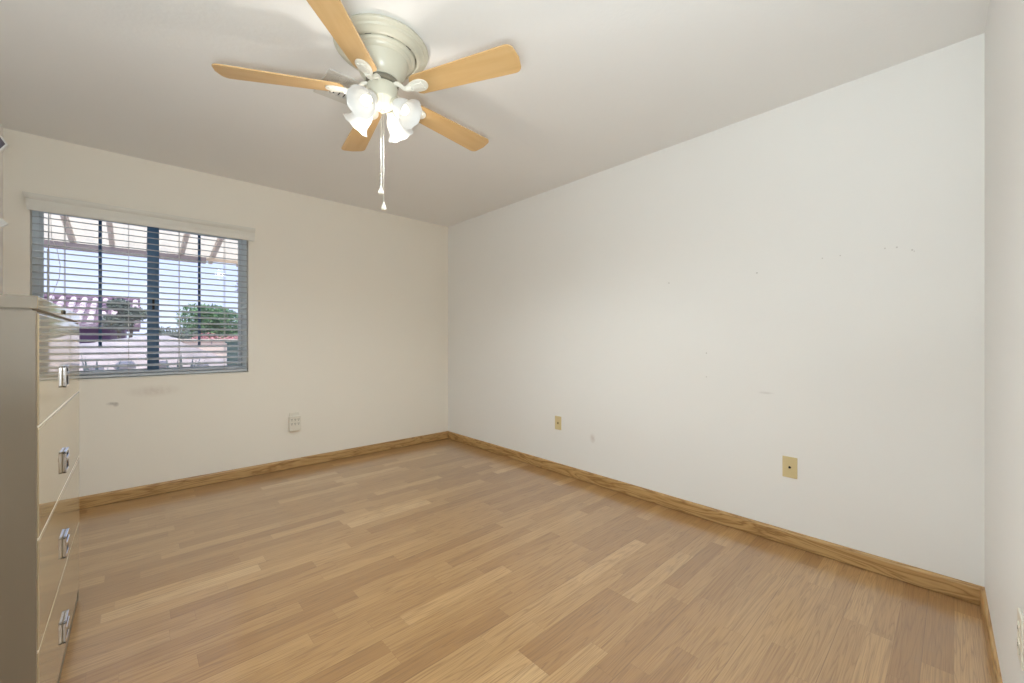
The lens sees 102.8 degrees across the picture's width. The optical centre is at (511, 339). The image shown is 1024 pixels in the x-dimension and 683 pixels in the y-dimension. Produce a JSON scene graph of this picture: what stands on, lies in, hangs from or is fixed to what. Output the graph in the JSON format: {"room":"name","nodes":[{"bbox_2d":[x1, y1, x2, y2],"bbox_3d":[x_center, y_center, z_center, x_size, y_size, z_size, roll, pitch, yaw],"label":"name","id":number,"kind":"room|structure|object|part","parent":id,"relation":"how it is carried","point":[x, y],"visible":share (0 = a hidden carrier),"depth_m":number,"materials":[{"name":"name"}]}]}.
{"room":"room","nodes":[
{"label":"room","id":0,"kind":"room"},
{"bbox_2d":[0,124,2,293],"bbox_3d":[-1.319,-0.087,0.436,0.150,2.440,5.528,0,0,-43],"label":"wall","id":1,"kind":"structure","parent":0,"point":[1,127],"depth_m":2.49,"materials":[{"name":"paint"}]},
{"bbox_2d":[0,218,7,228],"bbox_3d":[-2.868,-0.652,2.258,0.112,0.116,0.032,0,0,-43],"label":"diamond ornament","id":2,"kind":"object","parent":1,"relation":"attached to","point":[3,223],"visible":1,"depth_m":2.27,"materials":[{"name":"white"}]},
{"bbox_2d":[0,135,8,153],"bbox_3d":[-2.874,-1.092,2.252,0.128,0.224,0.032,0,0,-43],"label":"diamond ornament","id":3,"kind":"object","parent":1,"relation":"attached to","point":[3,145],"visible":1,"depth_m":2.27,"materials":[{"name":"white"}]},
{"bbox_2d":[3,128,447,496],"bbox_3d":[-1.989,-0.087,3.678,3.558,2.440,0.150,0,0,-43],"label":"wall","id":4,"kind":"structure","parent":0,"point":[347,305],"depth_m":3.52,"materials":[{"name":"paint"}]},
{"bbox_2d":[32,210,247,379],"bbox_3d":[-2.667,-0.313,3.041,1.182,1.168,0.139,0,0,-43],"label":"window","id":5,"kind":"structure","parent":4,"relation":"in","point":[34,213],"depth_m":3.06,"materials":[{"name":"silver metal"}]},
{"bbox_3d":[-2.908,-0.313,2.855,0.538,1.108,0.022,0,0,-43],"label":"sash","id":6,"kind":"part","parent":5,"relation":"part of","materials":[{"name":"clear glass"}]},
{"bbox_2d":[22,191,255,378],"bbox_3d":[-2.617,-0.332,2.999,1.248,1.182,0.114,0,0,-43],"label":"window blind","id":7,"kind":"object","parent":5,"relation":"attached to","point":[34,201],"visible":0.8,"depth_m":2.94,"materials":[{"name":"grey plastic"}]},
{"bbox_3d":[-2.973,-0.477,2.662,0.046,0.780,0.006,0,0,-43],"label":"pull cord","id":8,"kind":"part","parent":7,"relation":"part of","materials":[{"name":"grey plastic"}]},
{"bbox_3d":[-2.969,-0.308,2.714,0.003,1.098,0.055,0,0,-43],"label":"ladder cord","id":9,"kind":"part","parent":7,"relation":"part of","materials":[{"name":"white fabric"}]},
{"bbox_3d":[-2.741,-0.308,2.924,0.003,1.098,0.055,0,0,-43],"label":"ladder cord","id":10,"kind":"part","parent":7,"relation":"part of","materials":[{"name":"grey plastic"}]},
{"bbox_3d":[-2.642,0.250,3.015,1.166,0.018,0.050,0,0,-43],"label":"rail","id":11,"kind":"part","parent":7,"relation":"part of","materials":[{"name":"grey plastic"}]},
{"bbox_3d":[-2.535,-0.308,3.114,0.003,1.098,0.055,0,0,-43],"label":"ladder cord","id":12,"kind":"part","parent":7,"relation":"part of","materials":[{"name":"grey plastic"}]},
{"bbox_3d":[-2.646,0.267,3.019,1.180,0.008,0.079,0,0,-43],"label":"sill","id":13,"kind":"part","parent":5,"relation":"part of","materials":[{"name":"white paint"}]},
{"bbox_3d":[-2.481,-0.313,3.283,0.534,1.108,0.022,0,0,-43],"label":"sash","id":14,"kind":"part","parent":5,"relation":"part of","materials":[{"name":"clear glass"}]},
{"bbox_2d":[79,431,447,508],"bbox_3d":[-1.934,1.091,3.618,3.258,0.079,0.013,0,0,-43],"label":"baseboard","id":15,"kind":"structure","parent":4,"relation":"attached to","point":[98,499],"depth_m":3.34,"materials":[{"name":"brown wood"}]},
{"bbox_2d":[288,412,300,430],"bbox_3d":[-1.921,0.722,3.615,0.096,0.157,0.034,0,0,-43],"label":"adapter","id":16,"kind":"object","parent":4,"relation":"attached to","point":[294,419],"visible":1,"depth_m":3.60,"materials":[{"name":"beige plastic"}]},
{"bbox_3d":[-1.931,0.706,3.626,0.080,0.125,0.006,0,0,-43],"label":"plate","id":17,"kind":"part","parent":16,"relation":"part of","materials":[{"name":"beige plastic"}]},
{"bbox_2d":[0,0,989,226],"bbox_3d":[-0.116,-1.367,1.645,3.558,0.120,5.678,0,0,-43],"label":"ceiling","id":18,"kind":"structure","parent":0,"point":[600,85],"depth_m":2.04,"materials":[{"name":"paint"}]},
{"bbox_2d":[313,68,365,104],"bbox_3d":[-0.853,-1.300,2.151,0.290,0.014,0.244,0,0,-43],"label":"ceiling vent","id":19,"kind":"object","parent":18,"relation":"in","point":[331,75],"visible":0.38,"depth_m":2.06,"materials":[{"name":"white"}]},
{"bbox_2d":[212,0,520,210],"bbox_3d":[-0.571,-0.932,1.855,1.231,0.749,1.237,0,0,-43],"label":"ceiling fan","id":20,"kind":"object","parent":18,"relation":"hanging from","point":[386,52],"visible":1,"depth_m":1.72,"materials":[{"name":"beige wood"}]},
{"bbox_3d":[-0.967,-1.095,1.720,0.495,0.006,0.132,0,11,-14],"label":"blade","id":21,"kind":"part","parent":20,"relation":"part of","materials":[{"name":"brown wood"}]},
{"bbox_3d":[-0.602,-1.095,1.419,0.132,0.006,0.495,11,1,4],"label":"blade","id":22,"kind":"part","parent":20,"relation":"part of","materials":[{"name":"brown wood"}]},
{"bbox_3d":[-0.702,-0.991,1.853,0.130,0.129,0.119,0,0,45],"label":"lamp shade","id":23,"kind":"part","parent":20,"relation":"part of","materials":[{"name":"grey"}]},
{"bbox_3d":[-0.793,-1.095,2.160,0.132,0.006,0.495,-13,7,-32],"label":"blade","id":24,"kind":"part","parent":20,"relation":"part of","materials":[{"name":"brown wood"}]},
{"bbox_3d":[-0.610,-0.991,1.696,0.119,0.129,0.130,0,0,45],"label":"lamp shade","id":25,"kind":"part","parent":20,"relation":"part of","materials":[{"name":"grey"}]},
{"bbox_3d":[-0.609,-1.013,1.724,0.045,0.060,0.066,0,0,18],"label":"bulb","id":26,"kind":"part","parent":20,"relation":"part of","materials":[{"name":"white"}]},
{"bbox_3d":[-0.557,-1.045,1.881,0.048,0.058,0.052,0,0,18],"label":"lamp arm","id":27,"kind":"part","parent":20,"relation":"part of","materials":[{"name":"white metal"}]},
{"bbox_3d":[-0.544,-0.991,1.945,0.119,0.129,0.130,0,0,45],"label":"lamp shade","id":28,"kind":"part","parent":20,"relation":"part of","materials":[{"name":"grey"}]},
{"bbox_3d":[-0.481,-1.013,1.788,0.066,0.060,0.045,0,0,18],"label":"bulb","id":29,"kind":"part","parent":20,"relation":"part of","materials":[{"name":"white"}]},
{"bbox_3d":[-0.453,-0.991,1.787,0.130,0.129,0.119,0,0,45],"label":"lamp shade","id":30,"kind":"part","parent":20,"relation":"part of","materials":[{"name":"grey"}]},
{"bbox_3d":[-0.321,-1.095,2.131,0.132,0.006,0.495,-14,-9,39],"label":"blade","id":31,"kind":"part","parent":20,"relation":"part of","materials":[{"name":"brown wood"}]},
{"bbox_3d":[-0.203,-1.095,1.672,0.495,0.006,0.132,0,-11,22],"label":"blade","id":32,"kind":"part","parent":20,"relation":"part of","materials":[{"name":"brown wood"}]},
{"bbox_2d":[59,438,991,682],"bbox_3d":[-0.116,1.193,1.645,3.558,0.120,5.678,0,0,-43],"label":"floor","id":33,"kind":"structure","parent":0,"point":[447,560],"depth_m":1.83,"materials":[{"name":"laminate"}]},
{"bbox_2d":[0,294,79,682],"bbox_3d":[-1.675,0.509,1.263,0.419,1.239,1.037,0,0,-43],"label":"filing cabinet","id":34,"kind":"object","parent":33,"relation":"on","point":[39,337],"visible":1,"depth_m":1.02,"materials":[{"name":"beige"}]},
{"bbox_3d":[-1.537,0.783,1.390,0.020,0.005,1.009,0,0,-43],"label":"divider rail","id":35,"kind":"part","parent":34,"relation":"part of","materials":[{"name":"beige"}]},
{"bbox_3d":[-1.536,0.925,1.391,0.020,0.278,1.007,0,0,-43],"label":"drawer","id":36,"kind":"part","parent":34,"relation":"part of","materials":[{"name":"beige metal"}]},
{"bbox_3d":[-1.536,0.642,1.391,0.020,0.276,1.007,0,0,-43],"label":"drawer","id":37,"kind":"part","parent":34,"relation":"part of","materials":[{"name":"beige"}]},
{"bbox_3d":[-1.536,0.359,1.391,0.020,0.277,1.007,0,0,-43],"label":"drawer","id":38,"kind":"part","parent":34,"relation":"part of","materials":[{"name":"beige metal"}]},
{"bbox_3d":[-1.536,0.074,1.391,0.020,0.282,1.007,0,0,-43],"label":"drawer","id":39,"kind":"part","parent":34,"relation":"part of","materials":[{"name":"beige metal"}]},
{"bbox_3d":[-1.537,0.501,1.390,0.020,0.005,1.009,0,0,-43],"label":"divider rail","id":40,"kind":"part","parent":34,"relation":"part of","materials":[{"name":"beige"}]},
{"bbox_3d":[-1.537,0.218,1.390,0.020,0.005,1.009,0,0,-43],"label":"divider rail","id":41,"kind":"part","parent":34,"relation":"part of","materials":[{"name":"beige metal"}]},
{"bbox_3d":[-1.516,0.973,1.391,0.011,0.072,0.088,0,0,-43],"label":"drawer pull","id":42,"kind":"part","parent":34,"relation":"part of","materials":[{"name":"silver metal"}]},
{"bbox_3d":[-1.516,0.690,1.391,0.011,0.072,0.088,0,0,-43],"label":"drawer pull","id":43,"kind":"part","parent":34,"relation":"part of","materials":[{"name":"silver metal"}]},
{"bbox_3d":[-1.516,0.407,1.391,0.011,0.072,0.088,0,0,-43],"label":"drawer pull","id":44,"kind":"part","parent":34,"relation":"part of","materials":[{"name":"silver metal"}]},
{"bbox_3d":[-1.516,0.122,1.391,0.011,0.072,0.088,0,0,-43],"label":"drawer pull","id":45,"kind":"part","parent":34,"relation":"part of","materials":[{"name":"silver metal"}]},
{"bbox_2d":[448,33,984,586],"bbox_3d":[0.764,-0.087,3.204,0.150,2.440,4.278,0,0,-43],"label":"wall","id":46,"kind":"structure","parent":0,"point":[803,279],"depth_m":2.31,"materials":[{"name":"paint"}]},
{"bbox_2d":[555,416,560,429],"bbox_3d":[0.393,0.708,3.492,0.006,0.115,0.070,0,0,-43],"label":"plate","id":47,"kind":"object","parent":46,"relation":"attached to","point":[557,418],"visible":1,"depth_m":3.49,"materials":[{"name":"beige plastic"}]},
{"bbox_2d":[448,431,982,604],"bbox_3d":[0.631,1.091,3.229,0.013,0.079,4.061,0,0,-43],"label":"baseboard","id":48,"kind":"structure","parent":46,"relation":"attached to","point":[963,590],"depth_m":2.31,"materials":[{"name":"brown wood"}]},
{"bbox_2d":[782,456,796,478],"bbox_3d":[1.532,0.702,2.255,0.007,0.115,0.070,0,0,-43],"label":"plate","id":49,"kind":"object","parent":46,"relation":"attached to","point":[789,464],"visible":1,"depth_m":2.25,"materials":[{"name":"beige plastic"}]},
{"bbox_2d":[985,0,1023,682],"bbox_3d":[0.876,-0.087,0.568,3.261,2.440,0.120,0,0,-44],"label":"wall","id":50,"kind":"structure","parent":0,"point":[1004,29],"depth_m":1.24,"materials":[{"name":"paint"}]},
{"bbox_2d":[980,587,1002,682],"bbox_3d":[1.199,1.091,0.970,2.238,0.079,0.013,0,0,-44],"label":"baseboard","id":51,"kind":"structure","parent":50,"relation":"attached to","point":[989,636],"depth_m":1.46,"materials":[{"name":"brown wood"}]},
{"bbox_2d":[1017,608,1023,670],"bbox_3d":[1.195,0.701,0.961,0.070,0.115,0.007,0,0,-44],"label":"outlet plate","id":52,"kind":"object","parent":50,"relation":"attached to","point":[1020,620],"visible":1,"depth_m":0.95,"materials":[{"name":"beige plastic"}]},
{"bbox_2d":[1017,620,1019,654],"bbox_3d":[1.193,0.701,0.963,0.032,0.068,0.003,0,0,-44],"label":"receptacle","id":53,"kind":"object","parent":52,"relation":"attached to","point":[1018,621],"depth_m":0.96,"materials":[{"name":"beige plastic"}]},
{"label":"outside","id":54,"kind":"structure","parent":0,"visible":0},
{"bbox_2d":[79,336,226,370],"bbox_3d":[-6.931,0.586,6.124,4.900,1.413,3.200,0,0,-43],"label":"car","id":55,"kind":"object","parent":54,"point":[81,350],"visible":0.16,"depth_m":6.46,"materials":[{"name":"white metal"}]},
{"bbox_2d":[113,361,135,368],"bbox_3d":[-5.516,0.371,5.826,0.244,0.138,0.199,0,0,-14],"label":"boulder","id":56,"kind":"object","parent":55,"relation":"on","point":[121,362],"visible":0.49,"depth_m":5.79,"materials":[{"name":"grey stone"}]},
{"bbox_2d":[159,361,166,367],"bbox_3d":[-5.252,0.377,6.076,0.229,0.132,0.185,0,0,-43],"label":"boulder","id":57,"kind":"object","parent":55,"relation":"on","point":[164,366],"visible":0.2,"depth_m":6.06,"materials":[{"name":"grey stone"}]},
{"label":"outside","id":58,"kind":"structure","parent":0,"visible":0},
{"bbox_3d":[-21.722,1.368,23.585,60.000,0.230,55.872,0,0,-43],"label":"ground","id":59,"kind":"structure","parent":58,"visible":0},
{"bbox_2d":[44,294,140,342],"bbox_3d":[-13.555,0.023,9.256,7.600,2.460,4.017,0,0,-43],"label":"house","id":60,"kind":"structure","parent":59,"relation":"on","point":[55,296],"depth_m":10.38,"materials":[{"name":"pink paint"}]},
{"bbox_2d":[81,355,131,370],"bbox_3d":[-5.234,0.713,5.153,0.526,1.105,0.764,0,0,3],"label":"agave plant","id":61,"kind":"object","parent":59,"relation":"on","point":[84,369],"visible":0.05,"depth_m":5.25,"materials":[{"name":"green plant"}]},
{"bbox_2d":[102,298,146,338],"bbox_3d":[-9.064,0.128,9.589,0.930,2.263,0.663,0,0,-43],"label":"tree","id":62,"kind":"object","parent":59,"relation":"on","point":[122,306],"visible":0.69,"depth_m":9.47,"materials":[{"name":"green plant"}]},
{"bbox_2d":[146,326,196,338],"bbox_3d":[-6.945,0.485,8.418,0.927,1.545,0.641,0,0,-43],"label":"shrub","id":63,"kind":"object","parent":59,"relation":"on","point":[160,331],"visible":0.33,"depth_m":8.38,"materials":[{"name":"green plant"}]},
{"bbox_2d":[146,355,206,366],"bbox_3d":[-4.762,0.709,5.787,0.770,1.112,0.502,0,0,-2],"label":"agave plant","id":64,"kind":"object","parent":59,"relation":"on","point":[146,355],"visible":0.12,"depth_m":5.84,"materials":[{"name":"green plant"}]},
{"bbox_2d":[170,339,237,355],"bbox_3d":[-3.487,0.618,9.160,6.720,1.270,0.240,0,0,-43],"label":"wall","id":65,"kind":"structure","parent":59,"relation":"on","point":[188,343],"depth_m":7.31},
{"bbox_2d":[174,303,237,338],"bbox_3d":[-7.137,0.184,9.768,1.431,2.156,1.011,0,0,-43],"label":"tree","id":66,"kind":"object","parent":59,"relation":"on","point":[186,308],"visible":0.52,"depth_m":9.57,"materials":[{"name":"green plant"}]},
{"bbox_2d":[191,332,237,338],"bbox_3d":[-5.399,0.541,7.941,1.324,1.455,0.417,0,0,-43],"label":"flowering shrub","id":67,"kind":"object","parent":59,"relation":"on","point":[202,337],"visible":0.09,"depth_m":7.71,"materials":[{"name":"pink plant"}]},
{"bbox_2d":[225,341,237,364],"bbox_3d":[-4.424,0.633,6.509,0.210,1.240,0.210,0,0,-43],"label":"pillar","id":68,"kind":"structure","parent":59,"relation":"on","point":[234,342],"depth_m":6.43,"materials":[{"name":"grey"}]},
{"bbox_3d":[-3.724,1.213,4.338,6.800,0.080,3.172,0,0,-43],"label":"patio slab","id":69,"kind":"object","parent":59,"relation":"on","visible":0},
{"bbox_2d":[44,213,237,266],"bbox_3d":[-3.741,-0.261,4.357,6.800,2.867,3.222,0,0,-43],"label":"patio cover","id":70,"kind":"object","parent":69,"relation":"on","point":[51,221],"visible":0.18,"depth_m":5.02,"materials":[{"name":"grey wood"}]}
]}

